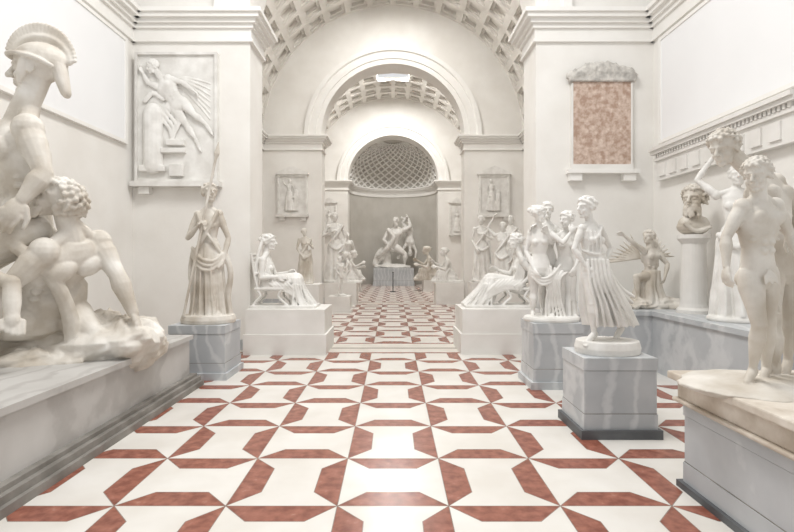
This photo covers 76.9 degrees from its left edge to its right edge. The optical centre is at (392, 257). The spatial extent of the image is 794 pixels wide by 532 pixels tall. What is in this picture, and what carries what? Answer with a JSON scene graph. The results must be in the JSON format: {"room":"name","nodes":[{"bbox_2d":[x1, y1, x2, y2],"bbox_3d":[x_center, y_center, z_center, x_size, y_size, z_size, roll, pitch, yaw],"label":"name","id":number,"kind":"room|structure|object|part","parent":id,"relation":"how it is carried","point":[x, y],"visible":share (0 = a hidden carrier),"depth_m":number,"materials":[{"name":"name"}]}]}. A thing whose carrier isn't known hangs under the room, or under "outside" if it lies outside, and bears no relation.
{"room":"museum","nodes":[
{"label":"museum","id":0,"kind":"room"},
{"bbox_2d":[0,4,262,314],"bbox_3d":[-5.250,-1.900,16.250,0.300,7.400,29.500,0,0,0],"label":"wall","id":1,"kind":"structure","parent":0,"point":[102,164],"depth_m":8.78,"materials":[{"name":"paint"}]},
{"bbox_2d":[0,0,127,143],"bbox_3d":[-5.065,-3.160,6.900,0.070,2.000,5.200,0,0,0],"label":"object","id":2,"kind":"structure","parent":1,"relation":"in","point":[98,101],"depth_m":8.19,"materials":[{"name":"paint"}]},
{"bbox_2d":[129,52,222,194],"bbox_3d":[-4.195,-2.610,9.684,1.710,2.740,0.233,0,0,0],"label":"figure relief","id":3,"kind":"object","parent":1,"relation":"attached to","point":[177,94],"visible":1,"depth_m":9.69,"materials":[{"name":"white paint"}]},
{"bbox_2d":[82,0,353,191],"bbox_3d":[-3.815,-4.510,16.825,2.570,0.580,30.650,0,0,0],"label":"trim","id":4,"kind":"structure","parent":1,"relation":"attached to","point":[139,24],"depth_m":9.74,"materials":[{"name":"white paint"}]},
{"bbox_3d":[-3.815,-4.510,16.825,2.570,0.580,30.650,0,0,0],"label":"cornice","id":5,"kind":"part","parent":4,"relation":"part of","materials":[{"name":"paint"}]},
{"bbox_2d":[240,299,284,349],"bbox_3d":[-3.935,1.690,16.865,2.330,0.220,30.730,0,0,0],"label":"baseboard","id":6,"kind":"structure","parent":1,"relation":"attached to","point":[264,300],"depth_m":19.57,"materials":[{"name":"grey stone"}]},
{"bbox_2d":[0,284,733,531],"bbox_3d":[0.000,1.800,18.350,10.200,0.001,33.700,0,0,0],"label":"floor","id":7,"kind":"structure","parent":0,"point":[393,428],"depth_m":4.47,"materials":[{"name":"white tile"}]},
{"bbox_2d":[0,335,203,520],"bbox_3d":[-3.865,1.440,4.359,2.350,0.720,5.518,0,0,0],"label":"plinth","id":8,"kind":"object","parent":7,"relation":"on","point":[55,420],"visible":0.83,"depth_m":4.49,"materials":[{"name":"grey stone"}]},
{"bbox_2d":[0,22,168,371],"bbox_3d":[-3.793,-0.518,5.443,2.418,4.119,1.704,0,0,0],"label":"statue","id":9,"kind":"object","parent":8,"relation":"on","point":[47,318],"visible":0.88,"depth_m":5.23,"materials":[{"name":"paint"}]},
{"bbox_2d":[133,43,261,339],"bbox_3d":[-4.100,-1.500,10.250,2.600,6.600,0.900,0,0,0],"label":"pier","id":10,"kind":"object","parent":7,"relation":"on","point":[162,219],"depth_m":9.80,"materials":[{"name":"white paint"}]},
{"bbox_2d":[168,319,243,380],"bbox_3d":[-2.900,1.400,7.765,0.910,0.800,0.840,0,0,0],"label":"pedestal","id":11,"kind":"object","parent":7,"relation":"on","point":[214,350],"visible":0.8,"depth_m":7.39,"materials":[{"name":"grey stone"}]},
{"bbox_2d":[180,142,235,324],"bbox_3d":[-2.870,-0.372,7.775,0.829,2.745,0.712,0,0,0],"label":"statue","id":12,"kind":"object","parent":11,"relation":"on","point":[210,295],"visible":1,"depth_m":7.63,"materials":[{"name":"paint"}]},
{"bbox_2d":[243,304,333,354],"bbox_3d":[-2.005,1.380,9.840,1.540,0.840,1.190,0,0,0],"label":"pedestal","id":13,"kind":"object","parent":7,"relation":"on","point":[268,331],"visible":0.93,"depth_m":9.28,"materials":[{"name":"white stone"}]},
{"bbox_2d":[249,233,319,307],"bbox_3d":[-2.107,0.249,9.850,1.283,1.472,0.653,0,0,0],"label":"statue","id":14,"kind":"object","parent":13,"relation":"on","point":[290,282],"visible":0.96,"depth_m":9.63,"materials":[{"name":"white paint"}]},
{"bbox_2d":[263,150,324,298],"bbox_3d":[-4.100,-1.500,20.050,2.600,6.600,0.900,0,0,0],"label":"pier","id":15,"kind":"object","parent":7,"relation":"on","point":[285,256],"depth_m":19.60,"materials":[{"name":"white paint"}]},
{"bbox_2d":[285,283,323,303],"bbox_3d":[-2.400,1.250,13.600,0.970,1.100,0.970,0,0,0],"label":"pedestal","id":16,"kind":"object","parent":7,"relation":"on","point":[316,290],"visible":0.14,"depth_m":13.15,"materials":[{"name":"white stone"}]},
{"bbox_2d":[296,228,314,283],"bbox_3d":[-2.404,-0.056,13.583,0.462,1.511,0.495,0,0,19],"label":"figure statue","id":17,"kind":"object","parent":16,"relation":"on","point":[305,263],"visible":0.9,"depth_m":13.50,"materials":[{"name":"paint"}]},
{"bbox_2d":[325,190,349,264],"bbox_3d":[-4.100,-1.500,31.600,2.600,6.600,1.200,0,0,0],"label":"pier","id":18,"kind":"object","parent":7,"relation":"on","point":[342,197],"depth_m":31.00,"materials":[{"name":"white paint"}]},
{"bbox_2d":[328,295,352,313],"bbox_3d":[-1.750,1.525,16.600,0.770,0.550,0.770,0,0,0],"label":"pedestal","id":19,"kind":"object","parent":7,"relation":"on","point":[340,304],"visible":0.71,"depth_m":16.25,"materials":[{"name":"white stone"}]},
{"bbox_2d":[334,256,345,295],"bbox_3d":[-1.727,0.597,16.583,0.431,1.307,0.421,0,0,38],"label":"figure statue","id":20,"kind":"object","parent":19,"relation":"on","point":[340,266],"visible":0.98,"depth_m":16.51,"materials":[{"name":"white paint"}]},
{"bbox_2d":[324,283,358,304],"bbox_3d":[-2.010,1.380,19.700,1.220,0.840,1.200,0,0,0],"label":"pedestal","id":21,"kind":"object","parent":7,"relation":"on","point":[352,289],"visible":0.5,"depth_m":19.10,"materials":[{"name":"white stone"}]},
{"bbox_2d":[322,212,346,282],"bbox_3d":[-2.299,-0.425,19.746,0.837,2.770,0.870,0,0,39],"label":"figure statue","id":22,"kind":"object","parent":21,"relation":"on","point":[336,247],"visible":0.79,"depth_m":19.58,"materials":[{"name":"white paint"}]},
{"bbox_2d":[333,251,362,282],"bbox_3d":[-1.781,0.373,19.594,1.142,1.259,0.628,0,0,0],"label":"figure statue","id":23,"kind":"object","parent":21,"relation":"on","point":[349,274],"visible":0.64,"depth_m":19.39,"materials":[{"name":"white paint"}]},
{"bbox_2d":[373,268,413,285],"bbox_3d":[0.040,1.225,33.150,2.690,1.150,1.770,0,0,0],"label":"pedestal","id":24,"kind":"object","parent":7,"relation":"on","point":[381,276],"visible":0.99,"depth_m":32.31,"materials":[{"name":"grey stone"}]},
{"bbox_2d":[372,214,416,267],"bbox_3d":[0.118,-1.035,33.166,2.996,3.755,1.392,0,0,0],"label":"statue","id":25,"kind":"object","parent":24,"relation":"on","point":[394,234],"visible":0.94,"depth_m":32.97,"materials":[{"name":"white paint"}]},
{"bbox_2d":[422,280,433,290],"bbox_3d":[2.300,1.500,27.600,1.370,0.600,1.370,0,0,0],"label":"pedestal","id":26,"kind":"object","parent":7,"relation":"on","point":[427,285],"visible":0.39,"depth_m":26.95,"materials":[{"name":"white stone"}]},
{"bbox_2d":[413,246,436,280],"bbox_3d":[1.963,0.303,27.496,1.764,1.936,0.989,0,0,0],"label":"figure statue","id":27,"kind":"object","parent":26,"relation":"on","point":[427,272],"visible":0.75,"depth_m":27.15,"materials":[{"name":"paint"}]},
{"bbox_2d":[436,190,460,279],"bbox_3d":[4.100,-1.500,31.600,2.600,6.600,1.200,0,0,0],"label":"pier","id":28,"kind":"object","parent":7,"relation":"on","point":[445,240],"depth_m":31.00,"materials":[{"name":"white paint"}]},
{"bbox_2d":[448,198,460,237],"bbox_3d":[3.950,-2.500,30.890,1.020,2.480,0.221,0,0,0],"label":"tablet","id":29,"kind":"object","parent":28,"relation":"attached to","point":[455,204],"visible":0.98,"depth_m":30.87,"materials":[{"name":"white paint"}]},
{"bbox_2d":[434,283,463,304],"bbox_3d":[2.205,1.380,19.850,1.090,0.840,1.100,0,0,0],"label":"pedestal","id":30,"kind":"object","parent":7,"relation":"on","point":[444,293],"visible":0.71,"depth_m":19.30,"materials":[{"name":"white stone"}]},
{"bbox_2d":[430,247,463,282],"bbox_3d":[2.120,0.296,19.798,1.314,1.432,0.740,0,0,0],"label":"figure statue","id":31,"kind":"object","parent":30,"relation":"on","point":[447,274],"visible":0.99,"depth_m":19.54,"materials":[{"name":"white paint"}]},
{"bbox_2d":[468,282,478,294],"bbox_3d":[2.950,1.300,16.600,0.870,1.000,0.870,0,0,0],"label":"pedestal","id":32,"kind":"object","parent":7,"relation":"on","point":[471,285],"visible":0.07,"depth_m":16.33,"materials":[{"name":"white stone"}]},
{"bbox_2d":[471,215,492,282],"bbox_3d":[2.930,-0.309,16.587,0.730,2.219,0.680,0,0,-32],"label":"figure statue","id":33,"kind":"object","parent":32,"relation":"on","point":[483,262],"visible":0.91,"depth_m":16.45,"materials":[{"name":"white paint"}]},
{"bbox_2d":[461,150,522,298],"bbox_3d":[4.100,-1.500,20.050,2.600,6.600,0.900,0,0,0],"label":"pier","id":34,"kind":"object","parent":7,"relation":"on","point":[473,162],"depth_m":19.60,"materials":[{"name":"white paint"}]},
{"bbox_2d":[477,166,511,220],"bbox_3d":[3.950,-2.525,19.482,1.320,2.130,0.235,0,0,0],"label":"tablet","id":35,"kind":"object","parent":34,"relation":"attached to","point":[494,181],"visible":1,"depth_m":19.46,"materials":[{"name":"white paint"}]},
{"bbox_2d":[453,304,539,354],"bbox_3d":[2.020,1.380,9.900,1.510,0.840,1.170,0,0,0],"label":"pedestal","id":36,"kind":"object","parent":7,"relation":"on","point":[476,331],"visible":0.64,"depth_m":9.35,"materials":[{"name":"white stone"}]},
{"bbox_2d":[461,232,532,307],"bbox_3d":[2.054,0.239,9.920,1.400,1.493,0.646,0,0,0],"label":"statue","id":37,"kind":"object","parent":36,"relation":"on","point":[484,295],"visible":0.89,"depth_m":9.73,"materials":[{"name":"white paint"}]},
{"bbox_2d":[518,318,583,389],"bbox_3d":[2.270,1.350,7.175,0.770,0.900,0.720,0,0,0],"label":"pedestal","id":38,"kind":"object","parent":7,"relation":"on","point":[542,343],"visible":0.74,"depth_m":6.86,"materials":[{"name":"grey stone"}]},
{"bbox_2d":[523,201,580,322],"bbox_3d":[2.275,0.026,7.188,0.743,1.748,0.705,0,0,34],"label":"statue","id":39,"kind":"object","parent":38,"relation":"on","point":[558,275],"visible":0.96,"depth_m":7.13,"materials":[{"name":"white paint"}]},
{"bbox_2d":[524,43,652,308],"bbox_3d":[4.100,-1.500,10.250,2.600,6.600,0.900,0,0,0],"label":"pier","id":40,"kind":"object","parent":7,"relation":"on","point":[626,207],"depth_m":9.80,"materials":[{"name":"white paint"}]},
{"bbox_2d":[565,61,639,180],"bbox_3d":[4.061,-2.664,9.710,1.398,2.327,0.180,0,0,0],"label":"plaque","id":41,"kind":"object","parent":40,"relation":"attached to","point":[601,93],"visible":1,"depth_m":9.71,"materials":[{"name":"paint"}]},
{"bbox_2d":[558,347,662,439],"bbox_3d":[2.270,1.400,5.300,0.810,0.800,0.710,0,0,0],"label":"pedestal","id":42,"kind":"object","parent":7,"relation":"on","point":[604,398],"visible":0.96,"depth_m":4.99,"materials":[{"name":"stone"}]},
{"bbox_2d":[571,195,641,356],"bbox_3d":[2.270,0.168,5.300,0.651,1.665,0.580,0,0,28],"label":"statue","id":43,"kind":"object","parent":42,"relation":"on","point":[603,301],"visible":1,"depth_m":5.19,"materials":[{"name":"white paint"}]},
{"bbox_2d":[544,302,793,376],"bbox_3d":[3.960,1.325,7.660,2.180,0.950,4.120,0,0,0],"label":"plinth","id":44,"kind":"object","parent":7,"relation":"on","point":[679,341],"visible":0.28,"depth_m":7.07,"materials":[{"name":"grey stone"}]},
{"bbox_2d":[609,229,679,309],"bbox_3d":[4.366,0.219,8.566,1.415,1.485,0.702,0,0,0],"label":"statue","id":45,"kind":"object","parent":44,"relation":"on","point":[648,290],"visible":0.72,"depth_m":8.42,"materials":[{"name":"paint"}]},
{"bbox_2d":[676,234,710,314],"bbox_3d":[4.660,0.245,7.750,0.480,1.210,0.480,0,0,0],"label":"pedestal","id":46,"kind":"object","parent":44,"relation":"on","point":[693,267],"visible":0.95,"depth_m":7.60,"materials":[{"name":"white stone"}]},
{"bbox_2d":[676,183,711,233],"bbox_3d":[4.661,-0.733,7.749,0.492,0.838,0.389,0,0,0],"label":"bust","id":47,"kind":"object","parent":46,"relation":"on","point":[692,221],"depth_m":7.63,"materials":[{"name":"white stone"}]},
{"bbox_2d":[694,156,749,323],"bbox_3d":[4.599,-0.333,6.739,0.699,2.365,0.658,0,0,-12],"label":"figure statue","id":48,"kind":"object","parent":44,"relation":"on","point":[726,305],"visible":0.48,"depth_m":6.69,"materials":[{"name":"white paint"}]},
{"bbox_2d":[676,405,793,531],"bbox_3d":[2.840,1.465,3.115,1.190,0.670,1.700,0,0,0],"label":"plinth","id":49,"kind":"object","parent":7,"relation":"on","point":[744,483],"visible":0.83,"depth_m":3.32,"materials":[{"name":"grey stone"}]},
{"bbox_2d":[667,370,793,460],"bbox_3d":[2.830,1.015,3.110,1.260,0.230,1.820,0,0,0],"label":"stone slab","id":50,"kind":"object","parent":49,"relation":"on","point":[769,424],"depth_m":3.13,"materials":[{"name":"beige stone"}]},
{"bbox_2d":[677,127,793,402],"bbox_3d":[2.609,0.001,3.557,1.110,1.949,0.930,0,0,0],"label":"statue","id":51,"kind":"object","parent":49,"relation":"on","point":[762,220],"visible":1,"depth_m":3.41,"materials":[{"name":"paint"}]},
{"bbox_3d":[-2.450,1.500,27.600,1.370,0.600,1.370,0,0,0],"label":"pedestal","id":52,"kind":"object","parent":7,"relation":"on","visible":0},
{"bbox_2d":[339,231,354,260],"bbox_3d":[-2.568,-0.262,27.567,0.788,2.924,0.875,0,0,28],"label":"figure statue","id":53,"kind":"object","parent":52,"relation":"on","point":[349,243],"visible":0.26,"depth_m":27.51,"materials":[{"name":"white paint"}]},
{"bbox_2d":[349,250,365,280],"bbox_3d":[-2.204,0.418,26.992,1.532,1.684,0.830,0,0,0],"label":"figure statue","id":54,"kind":"object","parent":52,"relation":"on","point":[354,254],"visible":0.54,"depth_m":26.84,"materials":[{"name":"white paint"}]},
{"bbox_3d":[3.350,1.250,14.200,0.970,1.100,0.970,0,0,0],"label":"pedestal","id":55,"kind":"object","parent":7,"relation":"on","visible":0},
{"bbox_2d":[504,215,520,261],"bbox_3d":[3.348,-0.257,14.197,0.600,1.914,0.582,0,0,1],"label":"figure statue","id":56,"kind":"object","parent":55,"relation":"on","point":[510,229],"visible":0.18,"depth_m":14.11,"materials":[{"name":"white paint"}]},
{"bbox_2d":[264,5,521,133],"bbox_3d":[0.000,-7.600,20.050,10.800,5.600,0.900,0,0,0],"label":"wall","id":57,"kind":"structure","parent":0,"point":[296,83],"depth_m":19.60,"materials":[{"name":"white paint"}]},
{"bbox_2d":[275,166,308,220],"bbox_3d":[-3.925,-2.525,19.493,1.270,2.130,0.213,0,0,0],"label":"tablet","id":58,"kind":"object","parent":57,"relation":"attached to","point":[292,182],"visible":1,"depth_m":19.46,"materials":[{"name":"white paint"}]},
{"bbox_2d":[304,46,481,133],"bbox_3d":[0.000,-6.550,19.520,7.000,3.500,0.160,0,0,0],"label":"trim","id":59,"kind":"structure","parent":57,"relation":"attached to","point":[356,63],"depth_m":19.50,"materials":[{"name":"paint"}]},
{"bbox_2d":[262,0,523,128],"bbox_3d":[0.000,-7.453,15.150,10.611,5.306,8.900,0,0,0],"label":"ceiling","id":60,"kind":"structure","parent":0,"point":[292,22],"depth_m":18.53,"materials":[{"name":"paint"}]},
{"bbox_2d":[325,98,460,179],"bbox_3d":[0.000,-7.600,31.600,10.800,5.600,1.200,0,0,0],"label":"wall","id":61,"kind":"structure","parent":0,"point":[366,116],"depth_m":31.00,"materials":[{"name":"white paint"}]},
{"bbox_2d":[325,198,337,237],"bbox_3d":[-3.950,-2.500,30.890,1.020,2.480,0.221,0,0,0],"label":"tablet","id":62,"kind":"object","parent":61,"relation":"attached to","point":[330,204],"visible":0.55,"depth_m":30.91,"materials":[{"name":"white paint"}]},
{"bbox_2d":[337,124,448,179],"bbox_3d":[0.000,-6.550,30.920,7.000,3.500,0.160,0,0,0],"label":"trim","id":63,"kind":"structure","parent":61,"relation":"attached to","point":[371,134],"depth_m":30.90,"materials":[{"name":"paint"}]},
{"bbox_2d":[350,193,435,283],"bbox_3d":[0.000,-1.500,33.600,5.600,6.600,2.800,0,0,0],"label":"wall","id":64,"kind":"structure","parent":0,"point":[370,217],"depth_m":34.43,"materials":[{"name":"paint"}]},
{"bbox_2d":[350,184,435,197],"bbox_3d":[0.000,-4.510,33.600,5.600,0.580,2.800,0,0,0],"label":"crown molding","id":65,"kind":"structure","parent":64,"relation":"attached to","point":[356,190],"depth_m":34.42,"materials":[{"name":"white paint"}]},
{"bbox_2d":[350,140,435,188],"bbox_3d":[0.000,-6.210,33.568,5.640,2.820,2.905,0,0,0],"label":"ceiling","id":66,"kind":"structure","parent":0,"point":[388,164],"depth_m":33.95,"materials":[{"name":"paint"}]},
{"bbox_2d":[325,73,460,133],"bbox_3d":[0.000,-7.453,25.750,10.611,5.306,10.500,0,0,0],"label":"ceiling","id":67,"kind":"structure","parent":0,"point":[366,90],"depth_m":29.54,"materials":[{"name":"paint"}]},
{"bbox_2d":[377,75,408,80],"bbox_3d":[0.000,-10.035,27.325,2.000,0.350,1.110,0,0,0],"label":"frame","id":68,"kind":"object","parent":67,"relation":"attached to","point":[377,75],"visible":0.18,"depth_m":27.82,"materials":[{"name":"paint"}]},
{"bbox_2d":[134,0,651,11],"bbox_3d":[0.000,-7.600,10.250,10.800,5.600,0.900,0,0,0],"label":"wall","id":69,"kind":"structure","parent":0,"point":[261,3],"depth_m":9.80,"materials":[{"name":"white paint"}]},
{"bbox_2d":[214,0,571,5],"bbox_3d":[0.000,-6.550,9.720,7.000,3.500,0.160,0,0,0],"label":"trim","id":70,"kind":"structure","parent":69,"relation":"attached to","point":[216,2],"depth_m":9.70,"materials":[{"name":"paint"}]},
{"bbox_2d":[494,292,523,302],"bbox_3d":[2.800,1.325,12.600,0.970,0.950,0.970,0,0,0],"label":"pedestal","id":71,"kind":"object","parent":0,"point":[515,299],"visible":0.02,"depth_m":12.15,"materials":[{"name":"white stone"}]},
{"bbox_2d":[487,213,514,291],"bbox_3d":[2.734,-0.135,12.590,0.578,1.969,0.542,0,0,-18],"label":"figure statue","id":72,"kind":"object","parent":71,"relation":"on","point":[503,260],"visible":0.51,"depth_m":12.50,"materials":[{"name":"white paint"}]},
{"bbox_2d":[523,4,793,305],"bbox_3d":[5.250,-1.900,16.250,0.300,7.400,29.500,0,0,0],"label":"wall","id":73,"kind":"structure","parent":0,"point":[668,204],"depth_m":9.03,"materials":[{"name":"paint"}]},
{"bbox_2d":[432,0,703,191],"bbox_3d":[3.815,-4.510,16.825,2.570,0.580,30.650,0,0,0],"label":"crown molding","id":74,"kind":"structure","parent":73,"relation":"attached to","point":[536,24],"depth_m":9.73,"materials":[{"name":"white paint"}]},
{"bbox_2d":[648,89,793,180],"bbox_3d":[4.970,-1.755,7.800,0.260,0.610,3.400,0,0,0],"label":"carved frieze slab","id":75,"kind":"object","parent":73,"relation":"attached to","point":[766,125],"visible":0.84,"depth_m":7.08,"materials":[{"name":"white stone"}]},
{"bbox_2d":[658,0,793,143],"bbox_3d":[5.065,-3.160,6.900,0.070,2.000,5.200,0,0,0],"label":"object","id":76,"kind":"structure","parent":73,"relation":"in","point":[724,58],"depth_m":7.71,"materials":[{"name":"paint"}]}
]}

